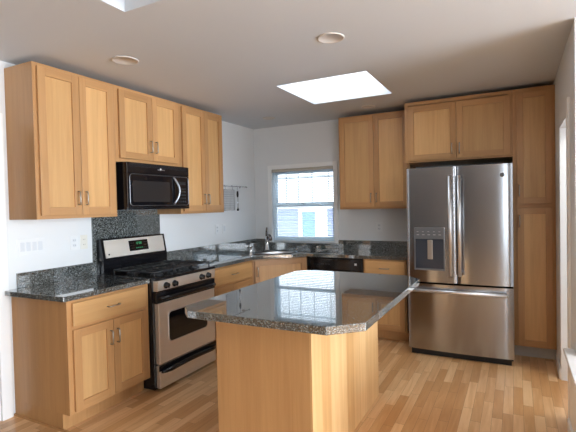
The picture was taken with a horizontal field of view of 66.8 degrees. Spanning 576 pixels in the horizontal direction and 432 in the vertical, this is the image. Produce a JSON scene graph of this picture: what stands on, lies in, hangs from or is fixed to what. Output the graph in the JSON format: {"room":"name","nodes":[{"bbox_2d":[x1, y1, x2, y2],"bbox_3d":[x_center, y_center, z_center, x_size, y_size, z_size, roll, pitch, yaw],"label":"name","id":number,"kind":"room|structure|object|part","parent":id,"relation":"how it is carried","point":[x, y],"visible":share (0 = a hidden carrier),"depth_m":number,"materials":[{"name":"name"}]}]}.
{"room":"kitchen","nodes":[
{"label":"kitchen","id":0,"kind":"room"},
{"bbox_2d":[0,61,255,412],"bbox_3d":[-1.754,0.150,3.748,0.120,2.545,5.400,-1,2,28],"label":"wall","id":1,"kind":"structure","parent":0,"point":[180,231],"depth_m":4.69,"materials":[{"name":"white paint"}]},
{"bbox_2d":[0,113,13,420],"bbox_3d":[-2.333,0.377,2.614,0.140,2.170,1.202,-1,2,28],"label":"trim","id":2,"kind":"structure","parent":1,"relation":"attached to","point":[6,386],"depth_m":3.09,"materials":[{"name":"white paint"}]},
{"bbox_2d":[17,238,44,255],"bbox_3d":[-1.927,0.227,3.276,0.009,0.117,0.209,-1,2,28],"label":"switch plate","id":3,"kind":"object","parent":1,"relation":"attached to","point":[33,245],"visible":1,"depth_m":3.27,"materials":[{"name":"white plastic"}]},
{"bbox_2d":[16,262,93,287],"bbox_3d":[-1.820,0.462,3.465,0.019,0.110,0.648,-1,2,28],"label":"backsplash","id":4,"kind":"structure","parent":1,"relation":"attached to","point":[38,277],"depth_m":3.42,"materials":[{"name":"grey stone"}]},
{"bbox_2d":[4,61,116,219],"bbox_3d":[-1.692,-0.524,3.345,0.371,1.080,0.682,-1,2,28],"label":"upper cabinet","id":5,"kind":"object","parent":1,"relation":"attached to","point":[60,126],"visible":1,"depth_m":3.13,"materials":[{"name":"brown wood"}]},
{"bbox_3d":[-1.638,-0.521,3.141,0.019,1.030,0.318,-1,2,28],"label":"door","id":6,"kind":"part","parent":5,"relation":"part of","materials":[{"name":"brown wood"}]},
{"bbox_3d":[-1.643,-0.521,3.144,0.007,0.916,0.204,-1,2,28],"label":"door panel","id":7,"kind":"part","parent":5,"relation":"part of","materials":[{"name":"brown wood"}]},
{"bbox_3d":[-1.491,-0.530,3.421,0.019,1.030,0.307,-1,2,28],"label":"door","id":8,"kind":"part","parent":5,"relation":"part of","materials":[{"name":"brown wood"}]},
{"bbox_3d":[-1.496,-0.530,3.424,0.007,0.916,0.193,-1,2,28],"label":"door panel","id":9,"kind":"part","parent":5,"relation":"part of","materials":[{"name":"brown wood"}]},
{"bbox_2d":[70,235,77,249],"bbox_3d":[-1.760,0.222,3.597,0.008,0.118,0.072,-1,2,28],"label":"wall outlet","id":10,"kind":"object","parent":1,"relation":"attached to","point":[73,239],"visible":1,"depth_m":3.60,"materials":[{"name":"white plastic"}]},
{"bbox_2d":[80,235,87,248],"bbox_3d":[-1.718,0.219,3.678,0.008,0.118,0.068,-1,2,28],"label":"wall outlet","id":11,"kind":"object","parent":1,"relation":"attached to","point":[83,238],"visible":1,"depth_m":3.67,"materials":[{"name":"white plastic"}]},
{"bbox_2d":[91,209,159,274],"bbox_3d":[-1.493,0.219,4.104,0.012,0.550,0.800,-1,2,28],"label":"backsplash","id":12,"kind":"structure","parent":1,"relation":"attached to","point":[126,223],"depth_m":4.05,"materials":[{"name":"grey stone"}]},
{"bbox_2d":[113,85,179,166],"bbox_3d":[-1.361,-0.773,3.984,0.371,0.627,0.770,-1,2,28],"label":"upper cabinet","id":13,"kind":"object","parent":1,"relation":"attached to","point":[146,126],"visible":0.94,"depth_m":3.87,"materials":[{"name":"brown wood"}]},
{"bbox_3d":[-1.311,-0.772,3.770,0.019,0.568,0.366,-1,2,28],"label":"door","id":14,"kind":"part","parent":13,"relation":"part of","materials":[{"name":"brown wood"}]},
{"bbox_3d":[-1.317,-0.772,3.773,0.007,0.454,0.252,-1,2,28],"label":"door panel","id":15,"kind":"part","parent":13,"relation":"part of","materials":[{"name":"brown wood"}]},
{"bbox_2d":[116,162,188,209],"bbox_3d":[-1.295,-0.259,4.005,0.438,0.398,0.766,-1,2,28],"label":"microwave oven","id":16,"kind":"object","parent":13,"relation":"attached to","point":[139,186],"visible":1,"depth_m":3.82,"materials":[{"name":"black plastic"}]},
{"bbox_3d":[-1.209,-0.225,3.848,0.044,0.289,0.565,-1,2,28],"label":"door","id":17,"kind":"part","parent":16,"relation":"part of","materials":[{"name":"black glass"}]},
{"bbox_3d":[-1.166,-0.416,3.932,0.046,0.085,0.766,-1,2,28],"label":"vent panel","id":18,"kind":"part","parent":16,"relation":"part of","materials":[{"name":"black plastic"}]},
{"bbox_3d":[-1.138,-0.229,3.933,0.006,0.273,0.733,-1,2,28],"label":"bright trim","id":19,"kind":"part","parent":16,"relation":"part of","materials":[{"name":"grey metal"}]},
{"bbox_3d":[-1.038,-0.235,4.081,0.075,0.266,0.019,-2,1,-25],"label":"handle","id":20,"kind":"part","parent":16,"relation":"part of","materials":[{"name":"grey metal"}]},
{"bbox_3d":[-1.032,-0.237,4.188,0.044,0.289,0.200,-1,2,28],"label":"control panel","id":21,"kind":"part","parent":16,"relation":"part of","materials":[{"name":"black glass"}]},
{"bbox_3d":[-1.147,-0.783,4.084,0.019,0.568,0.334,-1,2,28],"label":"door","id":22,"kind":"part","parent":13,"relation":"part of","materials":[{"name":"brown wood"}]},
{"bbox_3d":[-1.153,-0.783,4.087,0.007,0.454,0.220,-1,2,28],"label":"door panel","id":23,"kind":"part","parent":13,"relation":"part of","materials":[{"name":"brown wood"}]},
{"bbox_2d":[157,103,223,213],"bbox_3d":[-1.013,-0.570,4.646,0.371,1.080,0.712,-1,2,28],"label":"upper cabinet","id":24,"kind":"object","parent":1,"relation":"attached to","point":[200,131],"visible":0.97,"depth_m":4.54,"materials":[{"name":"brown wood"}]},
{"bbox_3d":[-0.957,-0.566,4.445,0.019,1.030,0.340,-1,2,28],"label":"door","id":25,"kind":"part","parent":24,"relation":"part of","materials":[{"name":"brown wood"}]},
{"bbox_3d":[-0.962,-0.566,4.448,0.007,0.916,0.226,-1,2,28],"label":"door panel","id":26,"kind":"part","parent":24,"relation":"part of","materials":[{"name":"brown wood"}]},
{"bbox_3d":[-0.904,-0.571,4.589,0.019,1.080,0.712,-1,2,28],"label":"frame","id":27,"kind":"part","parent":24,"relation":"part of","materials":[{"name":"brown wood"}]},
{"bbox_3d":[-0.807,-0.576,4.732,0.019,1.030,0.300,-1,2,28],"label":"door","id":28,"kind":"part","parent":24,"relation":"part of","materials":[{"name":"brown wood"}]},
{"bbox_3d":[-0.812,-0.576,4.735,0.007,0.916,0.186,-1,2,28],"label":"door panel","id":29,"kind":"part","parent":24,"relation":"part of","materials":[{"name":"brown wood"}]},
{"bbox_2d":[167,239,256,259],"bbox_3d":[-0.872,0.399,5.279,0.019,0.110,1.844,-1,2,28],"label":"backsplash","id":30,"kind":"structure","parent":1,"relation":"attached to","point":[181,254],"depth_m":5.14,"materials":[{"name":"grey stone"}]},
{"bbox_2d":[215,224,218,233],"bbox_3d":[-0.861,0.161,5.319,0.008,0.118,0.074,-1,2,28],"label":"wall outlet","id":31,"kind":"object","parent":1,"relation":"attached to","point":[216,225],"visible":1,"depth_m":5.32,"materials":[{"name":"white plastic"}]},
{"bbox_2d":[222,224,225,232],"bbox_3d":[-0.793,0.157,5.447,0.009,0.118,0.072,-1,2,28],"label":"switch plate","id":32,"kind":"object","parent":1,"relation":"attached to","point":[223,225],"visible":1,"depth_m":5.44,"materials":[{"name":"white plastic"}]},
{"bbox_2d":[223,185,246,187],"bbox_3d":[-0.761,-0.371,5.453,0.068,0.036,0.852,-1,2,28],"label":"utensil rail","id":33,"kind":"object","parent":1,"relation":"attached to","point":[223,185],"visible":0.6,"depth_m":5.58,"materials":[{"name":"silver metal"}]},
{"bbox_2d":[223,185,234,210],"bbox_3d":[-0.741,-0.227,5.441,0.030,0.317,0.228,-1,2,28],"label":"wire rack","id":34,"kind":"object","parent":33,"relation":"hanging from","point":[231,194],"visible":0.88,"depth_m":5.46,"materials":[{"name":"grey metal"}]},
{"bbox_2d":[237,186,238,210],"bbox_3d":[-0.648,-0.229,5.610,0.032,0.324,0.027,-1,1,-6],"label":"hanging utensil","id":35,"kind":"object","parent":33,"relation":"hanging from","point":[237,186],"visible":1,"depth_m":5.61,"materials":[{"name":"silver metal"}]},
{"bbox_2d":[0,338,567,431],"bbox_3d":[0.534,1.480,0.523,11.500,0.060,9.320,-1,2,28],"label":"floor","id":36,"kind":"structure","parent":0,"point":[418,392],"depth_m":3.25,"materials":[{"name":"brown wood"}]},
{"bbox_2d":[11,284,149,431],"bbox_3d":[-1.530,0.989,3.317,0.661,0.878,0.726,-1,2,28],"label":"base cabinet","id":37,"kind":"object","parent":36,"relation":"on","point":[75,360],"visible":0.95,"depth_m":3.06,"materials":[{"name":"brown wood"}]},
{"bbox_3d":[-1.708,1.433,3.023,0.609,0.014,0.012,-1,2,28],"label":"shoe mould","id":38,"kind":"part","parent":37,"relation":"part of","materials":[{"name":"brown wood"}]},
{"bbox_2d":[5,275,149,301],"bbox_3d":[-1.561,0.533,3.293,0.635,0.035,0.772,-1,2,28],"label":"countertop","id":39,"kind":"structure","parent":37,"relation":"on","point":[82,287],"depth_m":3.16,"materials":[{"name":"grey stone"}]},
{"bbox_3d":[-1.346,1.028,3.045,0.019,0.547,0.319,-1,2,28],"label":"door","id":40,"kind":"part","parent":37,"relation":"part of","materials":[{"name":"brown wood"}]},
{"bbox_3d":[-1.351,1.028,3.047,0.007,0.433,0.205,-1,2,28],"label":"door panel","id":41,"kind":"part","parent":37,"relation":"part of","materials":[{"name":"brown wood"}]},
{"bbox_3d":[-1.290,0.930,3.196,0.019,0.764,0.714,-1,2,28],"label":"frame","id":42,"kind":"part","parent":37,"relation":"part of","materials":[{"name":"brown wood"}]},
{"bbox_3d":[-1.280,0.647,3.179,0.019,0.155,0.642,-1,2,28],"label":"drawer","id":43,"kind":"part","parent":37,"relation":"part of","materials":[{"name":"brown wood"}]},
{"bbox_3d":[-1.238,0.873,3.199,0.033,0.108,0.010,-1,2,28],"label":"pull handle","id":44,"kind":"part","parent":37,"relation":"part of","materials":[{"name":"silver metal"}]},
{"bbox_3d":[-1.196,1.017,3.333,0.019,0.547,0.323,-1,2,28],"label":"door","id":45,"kind":"part","parent":37,"relation":"part of","materials":[{"name":"brown wood"}]},
{"bbox_3d":[-1.201,1.018,3.335,0.007,0.433,0.209,-1,2,28],"label":"door panel","id":46,"kind":"part","parent":37,"relation":"part of","materials":[{"name":"brown wood"}]},
{"bbox_2d":[96,234,215,390],"bbox_3d":[-1.142,0.796,3.955,0.731,1.218,0.764,-1,2,28],"label":"gas range","id":47,"kind":"object","parent":36,"relation":"on","point":[180,345],"visible":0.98,"depth_m":3.77,"materials":[{"name":"silver metal"}]},
{"bbox_3d":[-1.403,0.272,4.106,0.024,0.094,0.230,-1,2,28],"label":"clock panel","id":48,"kind":"part","parent":47,"relation":"part of","materials":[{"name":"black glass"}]},
{"bbox_2d":[100,265,214,280],"bbox_3d":[-1.155,0.499,3.952,0.652,0.023,0.764,-1,2,28],"label":"cooktop","id":49,"kind":"object","parent":47,"relation":"in","point":[186,272],"depth_m":3.75,"materials":[{"name":"black metal"}]},
{"bbox_3d":[-0.978,0.563,3.549,0.037,0.054,0.054,-1,2,28],"label":"knob","id":50,"kind":"part","parent":47,"relation":"part of","materials":[{"name":"black plastic"}]},
{"bbox_3d":[-0.932,0.560,3.638,0.037,0.054,0.054,-1,2,28],"label":"knob","id":51,"kind":"part","parent":47,"relation":"part of","materials":[{"name":"black plastic"}]},
{"bbox_3d":[-0.883,0.894,3.824,0.044,0.584,0.758,-1,2,28],"label":"oven door","id":52,"kind":"part","parent":47,"relation":"part of","materials":[{"name":"silver metal"}]},
{"bbox_3d":[-0.885,0.551,3.816,0.054,0.086,0.742,-1,2,28],"label":"control panel","id":53,"kind":"part","parent":47,"relation":"part of","materials":[{"name":"silver metal"}]},
{"bbox_3d":[-0.873,1.289,3.838,0.042,0.183,0.730,-1,2,28],"label":"storage drawer","id":54,"kind":"part","parent":47,"relation":"part of","materials":[{"name":"silver metal"}]},
{"bbox_3d":[-0.837,1.227,3.812,0.050,0.065,0.740,-1,2,28],"label":"drawer handle","id":55,"kind":"part","parent":47,"relation":"part of","materials":[{"name":"black ceramic"}]},
{"bbox_3d":[-0.849,0.649,3.797,0.062,0.042,0.732,-1,2,28],"label":"oven handle","id":56,"kind":"part","parent":47,"relation":"part of","materials":[{"name":"black ceramic"}]},
{"bbox_3d":[-0.863,0.902,3.813,0.004,0.256,0.507,-1,2,28],"label":"window trim","id":57,"kind":"part","parent":47,"relation":"part of","materials":[{"name":"silver metal"}]},
{"bbox_2d":[214,260,252,352],"bbox_3d":[-0.819,0.942,4.678,0.661,0.878,0.800,-1,2,28],"label":"base cabinet","id":58,"kind":"object","parent":36,"relation":"on","point":[229,278],"visible":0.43,"depth_m":4.51,"materials":[{"name":"brown wood"}]},
{"bbox_3d":[-0.635,0.980,4.406,0.019,0.547,0.337,-1,2,28],"label":"door","id":59,"kind":"part","parent":58,"relation":"part of","materials":[{"name":"brown wood"}]},
{"bbox_3d":[-0.565,0.599,4.548,0.019,0.155,0.677,-1,2,28],"label":"drawer","id":60,"kind":"part","parent":58,"relation":"part of","materials":[{"name":"brown wood"}]},
{"bbox_3d":[-0.477,0.969,4.708,0.019,0.547,0.336,-1,2,28],"label":"door","id":61,"kind":"part","parent":58,"relation":"part of","materials":[{"name":"brown wood"}]},
{"bbox_2d":[253,257,310,283],"bbox_3d":[-0.208,0.911,5.410,1.066,0.878,1.069,-1,2,28],"label":"base cabinet","id":62,"kind":"object","parent":36,"relation":"on","point":[263,269],"visible":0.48,"depth_m":4.96,"materials":[{"name":"brown wood"}]},
{"bbox_3d":[-0.079,0.861,4.996,0.488,0.618,0.007,-2,1,-17],"label":"door panel","id":63,"kind":"part","parent":62,"relation":"part of","materials":[{"name":"brown wood"}]},
{"bbox_2d":[183,246,407,268],"bbox_3d":[0.139,0.461,4.764,2.287,0.035,1.866,-1,2,28],"label":"countertop","id":64,"kind":"structure","parent":62,"relation":"on","point":[218,260],"depth_m":4.96,"materials":[{"name":"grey stone"}]},
{"bbox_2d":[244,245,252,255],"bbox_3d":[-0.447,0.392,4.962,0.097,0.119,0.040,-2,2,-41],"label":"soap dispenser","id":65,"kind":"object","parent":64,"relation":"on","point":[250,246],"visible":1,"depth_m":4.97,"materials":[{"name":"silver metal"}]},
{"bbox_2d":[265,227,271,249],"bbox_3d":[-0.243,0.290,5.492,0.060,0.289,0.230,-2,1,-17],"label":"kitchen faucet","id":66,"kind":"object","parent":64,"relation":"on","point":[268,237],"visible":0.98,"depth_m":5.55,"materials":[{"name":"silver metal"}]},
{"bbox_2d":[252,250,297,254],"bbox_3d":[-0.165,0.523,5.239,0.590,0.183,0.380,-2,1,-17],"label":"sink","id":67,"kind":"object","parent":64,"relation":"in","point":[271,252],"visible":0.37,"depth_m":5.37,"materials":[{"name":"silver metal"}]},
{"bbox_3d":[-0.165,0.530,5.239,0.530,0.169,0.320,-2,1,-17],"label":"bowl","id":68,"kind":"part","parent":67,"relation":"part of","materials":[{"name":"silver metal"}]},
{"bbox_2d":[216,321,378,431],"bbox_3d":[0.138,0.965,2.946,0.607,0.872,1.210,-1,2,28],"label":"base cabinet","id":69,"kind":"object","parent":36,"relation":"on","point":[270,380],"visible":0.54,"depth_m":2.45,"materials":[{"name":"brown wood"}]},
{"bbox_3d":[-0.130,0.968,3.086,0.002,0.872,1.210,-1,2,28],"label":"trim","id":70,"kind":"part","parent":69,"relation":"part of","materials":[{"name":"brown wood"}]},
{"bbox_2d":[185,270,419,335],"bbox_3d":[0.207,0.507,2.884,1.046,0.042,1.589,-1,2,28],"label":"countertop","id":71,"kind":"structure","parent":69,"relation":"on","point":[319,302],"depth_m":2.52,"materials":[{"name":"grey stone"}]},
{"bbox_2d":[310,257,363,272],"bbox_3d":[0.676,0.898,5.172,0.627,0.876,0.614,-1,2,28],"label":"dishwasher","id":72,"kind":"object","parent":36,"relation":"on","point":[316,263],"visible":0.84,"depth_m":4.89,"materials":[{"name":"black"}]},
{"bbox_3d":[0.528,0.491,4.895,0.333,0.021,0.012,-1,2,28],"label":"handle","id":73,"kind":"part","parent":72,"relation":"part of","materials":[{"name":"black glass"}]},
{"bbox_3d":[0.550,0.919,4.930,0.623,0.623,0.040,-1,2,28],"label":"door","id":74,"kind":"part","parent":72,"relation":"part of","materials":[{"name":"black glass"}]},
{"bbox_2d":[363,259,408,341],"bbox_3d":[1.167,0.893,4.922,0.462,0.878,0.661,-1,2,28],"label":"base cabinet","id":75,"kind":"object","parent":36,"relation":"on","point":[394,325],"visible":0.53,"depth_m":4.63,"materials":[{"name":"brown wood"}]},
{"bbox_3d":[1.029,0.559,4.656,0.426,0.160,0.019,-1,2,28],"label":"drawer","id":76,"kind":"part","parent":75,"relation":"part of","materials":[{"name":"brown wood"}]},
{"bbox_3d":[1.040,0.940,4.671,0.312,0.438,0.007,-1,2,28],"label":"door panel","id":77,"kind":"part","parent":75,"relation":"part of","materials":[{"name":"brown wood"}]},
{"bbox_3d":[1.038,0.940,4.665,0.426,0.552,0.019,-1,2,28],"label":"door","id":78,"kind":"part","parent":75,"relation":"part of","materials":[{"name":"brown wood"}]},
{"bbox_2d":[406,163,513,365],"bbox_3d":[1.761,0.429,4.411,0.917,1.803,0.968,-1,2,28],"label":"refrigerator","id":79,"kind":"object","parent":36,"relation":"on","point":[460,218],"visible":0.98,"depth_m":4.01,"materials":[{"name":"silver metal"}]},
{"bbox_3d":[1.343,0.312,4.151,0.278,0.408,0.032,-1,2,28],"label":"dispenser panel","id":80,"kind":"part","parent":79,"relation":"part of","materials":[{"name":"grey plastic"}]},
{"bbox_3d":[1.377,0.085,4.184,0.452,1.088,0.095,-1,2,28],"label":"door","id":81,"kind":"part","parent":79,"relation":"part of","materials":[{"name":"silver metal"}]},
{"bbox_3d":[1.502,0.092,4.038,0.033,0.925,0.088,-1,2,28],"label":"handle","id":82,"kind":"part","parent":79,"relation":"part of","materials":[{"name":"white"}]},
{"bbox_3d":[1.572,0.092,4.001,0.033,0.925,0.088,-1,2,28],"label":"handle","id":83,"kind":"part","parent":79,"relation":"part of","materials":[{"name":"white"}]},
{"bbox_3d":[1.602,0.962,4.096,0.917,0.635,0.095,-1,2,28],"label":"freezer drawer","id":84,"kind":"part","parent":79,"relation":"part of","materials":[{"name":"silver metal"}]},
{"bbox_3d":[1.786,0.081,3.970,0.460,1.088,0.095,-1,2,28],"label":"door","id":85,"kind":"part","parent":79,"relation":"part of","materials":[{"name":"silver metal"}]},
{"bbox_2d":[512,84,556,359],"bbox_3d":[2.387,0.069,4.256,0.339,2.503,0.661,-1,2,28],"label":"pantry cabinet","id":86,"kind":"object","parent":36,"relation":"on","point":[533,108],"visible":0.99,"depth_m":4.00,"materials":[{"name":"brown wood"}]},
{"bbox_3d":[2.242,-0.626,3.981,0.288,1.028,0.019,-1,2,28],"label":"door","id":87,"kind":"part","parent":86,"relation":"part of","materials":[{"name":"brown wood"}]},
{"bbox_3d":[2.245,-0.626,3.987,0.174,0.914,0.007,-1,2,28],"label":"door panel","id":88,"kind":"part","parent":86,"relation":"part of","materials":[{"name":"brown wood"}]},
{"bbox_3d":[2.268,0.566,4.010,0.288,1.283,0.019,-1,2,28],"label":"door","id":89,"kind":"part","parent":86,"relation":"part of","materials":[{"name":"brown wood"}]},
{"bbox_3d":[2.271,0.566,4.015,0.174,1.169,0.007,-1,2,28],"label":"door panel","id":90,"kind":"part","parent":86,"relation":"part of","materials":[{"name":"brown wood"}]},
{"bbox_2d":[563,348,575,431],"bbox_3d":[1.553,1.120,2.334,0.056,0.530,1.015,-1,2,28],"label":"ledge","id":91,"kind":"object","parent":36,"relation":"on","point":[569,353],"visible":1,"depth_m":2.60,"materials":[{"name":"white paint"}]},
{"bbox_3d":[1.556,1.339,2.344,0.012,0.090,0.962,-1,2,28],"label":"skirting","id":92,"kind":"part","parent":91,"relation":"part of","materials":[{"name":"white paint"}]},
{"bbox_2d":[0,0,575,128],"bbox_3d":[0.477,-1.134,0.461,11.500,0.080,9.320,-1,2,28],"label":"ceiling","id":93,"kind":"structure","parent":0,"point":[239,61],"depth_m":2.95,"materials":[{"name":"white paint"}]},
{"bbox_2d":[111,56,138,64],"bbox_3d":[-1.173,-1.118,3.146,0.190,0.007,0.190,-1,2,28],"label":"recessed light","id":94,"kind":"object","parent":93,"relation":"in","point":[123,60],"visible":1,"depth_m":3.14,"materials":[{"name":"grey"}]},
{"bbox_2d":[317,32,344,43],"bbox_3d":[0.275,-1.141,2.807,0.176,0.007,0.176,-1,2,28],"label":"recessed light","id":95,"kind":"object","parent":93,"relation":"in","point":[332,37],"visible":1,"depth_m":2.80,"materials":[{"name":"grey"}]},
{"bbox_2d":[291,71,382,96],"bbox_3d":[0.445,-1.654,4.074,0.890,0.790,0.888,-1,2,28],"label":"window","id":96,"kind":"structure","parent":93,"relation":"attached to","point":[360,80],"depth_m":4.48,"materials":[{"name":"white glass"}]},
{"bbox_2d":[361,105,375,108],"bbox_3d":[0.887,-1.202,4.810,0.156,0.007,0.156,-1,2,28],"label":"recessed light","id":97,"kind":"object","parent":93,"relation":"in","point":[364,106],"visible":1,"depth_m":4.79,"materials":[{"name":"grey"}]},
{"bbox_2d":[254,119,513,271],"bbox_3d":[1.147,0.049,5.344,3.786,2.545,0.120,-1,2,28],"label":"wall","id":98,"kind":"structure","parent":0,"point":[313,142],"depth_m":5.66,"materials":[{"name":"white paint"}]},
{"bbox_2d":[268,161,338,242],"bbox_3d":[0.210,-0.170,5.815,1.013,1.043,0.136,-1,2,28],"label":"window","id":99,"kind":"structure","parent":98,"relation":"in","point":[331,163],"depth_m":5.79,"materials":[{"name":"white paint"}]},
{"bbox_2d":[272,166,333,241],"bbox_3d":[0.188,-0.146,5.771,0.895,0.975,0.035,-1,2,28],"label":"window blind","id":100,"kind":"object","parent":99,"relation":"attached to","point":[306,170],"visible":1,"depth_m":5.77,"materials":[{"name":"beige plastic"}]},
{"bbox_3d":[0.199,0.334,5.785,0.887,0.014,0.022,-1,2,28],"label":"rail","id":101,"kind":"part","parent":100,"relation":"part of","materials":[{"name":"white plastic"}]},
{"bbox_3d":[0.222,0.078,5.833,0.871,0.495,0.028,-1,2,28],"label":"sash","id":102,"kind":"part","parent":99,"relation":"part of","materials":[{"name":"white paint"}]},
{"bbox_3d":[0.227,-0.374,5.851,0.871,0.488,0.028,-1,2,28],"label":"sash","id":103,"kind":"part","parent":99,"relation":"part of","materials":[{"name":"glass"}]},
{"bbox_2d":[256,238,406,250],"bbox_3d":[0.559,0.360,5.572,2.285,0.110,0.039,-1,2,28],"label":"backsplash","id":104,"kind":"structure","parent":98,"relation":"attached to","point":[343,244],"depth_m":5.46,"materials":[{"name":"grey stone"}]},
{"bbox_2d":[338,110,415,208],"bbox_3d":[1.032,-0.625,5.102,0.822,1.080,0.371,-1,2,28],"label":"upper cabinet","id":105,"kind":"object","parent":98,"relation":"attached to","point":[372,165],"visible":0.89,"depth_m":4.96,"materials":[{"name":"brown wood"}]},
{"bbox_3d":[0.798,-0.622,5.070,0.290,0.921,0.007,-1,2,28],"label":"door panel","id":106,"kind":"part","parent":105,"relation":"part of","materials":[{"name":"brown wood"}]},
{"bbox_3d":[0.795,-0.622,5.065,0.404,1.035,0.019,-1,2,28],"label":"door","id":107,"kind":"part","parent":105,"relation":"part of","materials":[{"name":"brown wood"}]},
{"bbox_3d":[1.147,-0.625,4.881,0.382,1.035,0.019,-1,2,28],"label":"door","id":108,"kind":"part","parent":105,"relation":"part of","materials":[{"name":"brown wood"}]},
{"bbox_3d":[1.150,-0.625,4.886,0.268,0.921,0.007,-1,2,28],"label":"door panel","id":109,"kind":"part","parent":105,"relation":"part of","materials":[{"name":"brown wood"}]},
{"bbox_2d":[376,222,381,231],"bbox_3d":[1.105,0.134,5.297,0.074,0.118,0.008,-1,2,28],"label":"wall outlet","id":110,"kind":"object","parent":98,"relation":"attached to","point":[378,224],"visible":1,"depth_m":5.29,"materials":[{"name":"white plastic"}]},
{"bbox_2d":[404,90,512,166],"bbox_3d":[1.777,-0.867,4.541,0.990,0.618,0.661,-1,2,28],"label":"upper cabinet","id":111,"kind":"object","parent":98,"relation":"attached to","point":[477,128],"visible":1,"depth_m":4.27,"materials":[{"name":"brown wood"}]},
{"bbox_3d":[1.446,-0.842,4.397,0.350,0.438,0.007,-1,2,28],"label":"door panel","id":112,"kind":"part","parent":111,"relation":"part of","materials":[{"name":"brown wood"}]},
{"bbox_3d":[1.443,-0.842,4.391,0.464,0.552,0.019,-1,2,28],"label":"door","id":113,"kind":"part","parent":111,"relation":"part of","materials":[{"name":"brown wood"}]},
{"bbox_3d":[1.860,-0.845,4.174,0.468,0.552,0.019,-1,2,28],"label":"door","id":114,"kind":"part","parent":111,"relation":"part of","materials":[{"name":"brown wood"}]},
{"bbox_3d":[1.862,-0.846,4.179,0.354,0.438,0.007,-1,2,28],"label":"door panel","id":115,"kind":"part","parent":111,"relation":"part of","materials":[{"name":"brown wood"}]},
{"bbox_2d":[553,18,575,380],"bbox_3d":[2.258,0.068,3.512,0.120,2.545,2.100,-1,2,28],"label":"wall","id":116,"kind":"structure","parent":0,"point":[565,79],"depth_m":3.51,"materials":[{"name":"white paint"}]},
{"bbox_2d":[556,354,560,378],"bbox_3d":[2.324,1.289,3.758,0.012,0.090,0.400,-1,2,28],"label":"baseboard","id":117,"kind":"structure","parent":116,"relation":"attached to","point":[557,359],"depth_m":3.67,"materials":[{"name":"white paint"}]},
{"bbox_2d":[566,97,570,417],"bbox_3d":[1.861,0.294,2.895,0.016,2.140,0.075,-1,2,28],"label":"trim","id":118,"kind":"structure","parent":116,"relation":"attached to","point":[568,98],"depth_m":2.87,"materials":[{"name":"white paint"}]},
{"label":"outside","id":119,"kind":"structure","parent":0,"visible":0},
{"bbox_2d":[278,206,332,236],"bbox_3d":[1.691,0.997,9.117,9.400,2.450,0.550,-1,2,28],"label":"house","id":120,"kind":"structure","parent":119,"point":[313,206],"depth_m":9.68,"materials":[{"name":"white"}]},
{"bbox_2d":[302,213,314,235],"bbox_3d":[0.473,0.369,9.692,0.320,0.930,0.020,-1,2,28],"label":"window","id":121,"kind":"structure","parent":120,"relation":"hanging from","point":[302,213],"depth_m":9.69,"materials":[{"name":"blue"}]}
]}

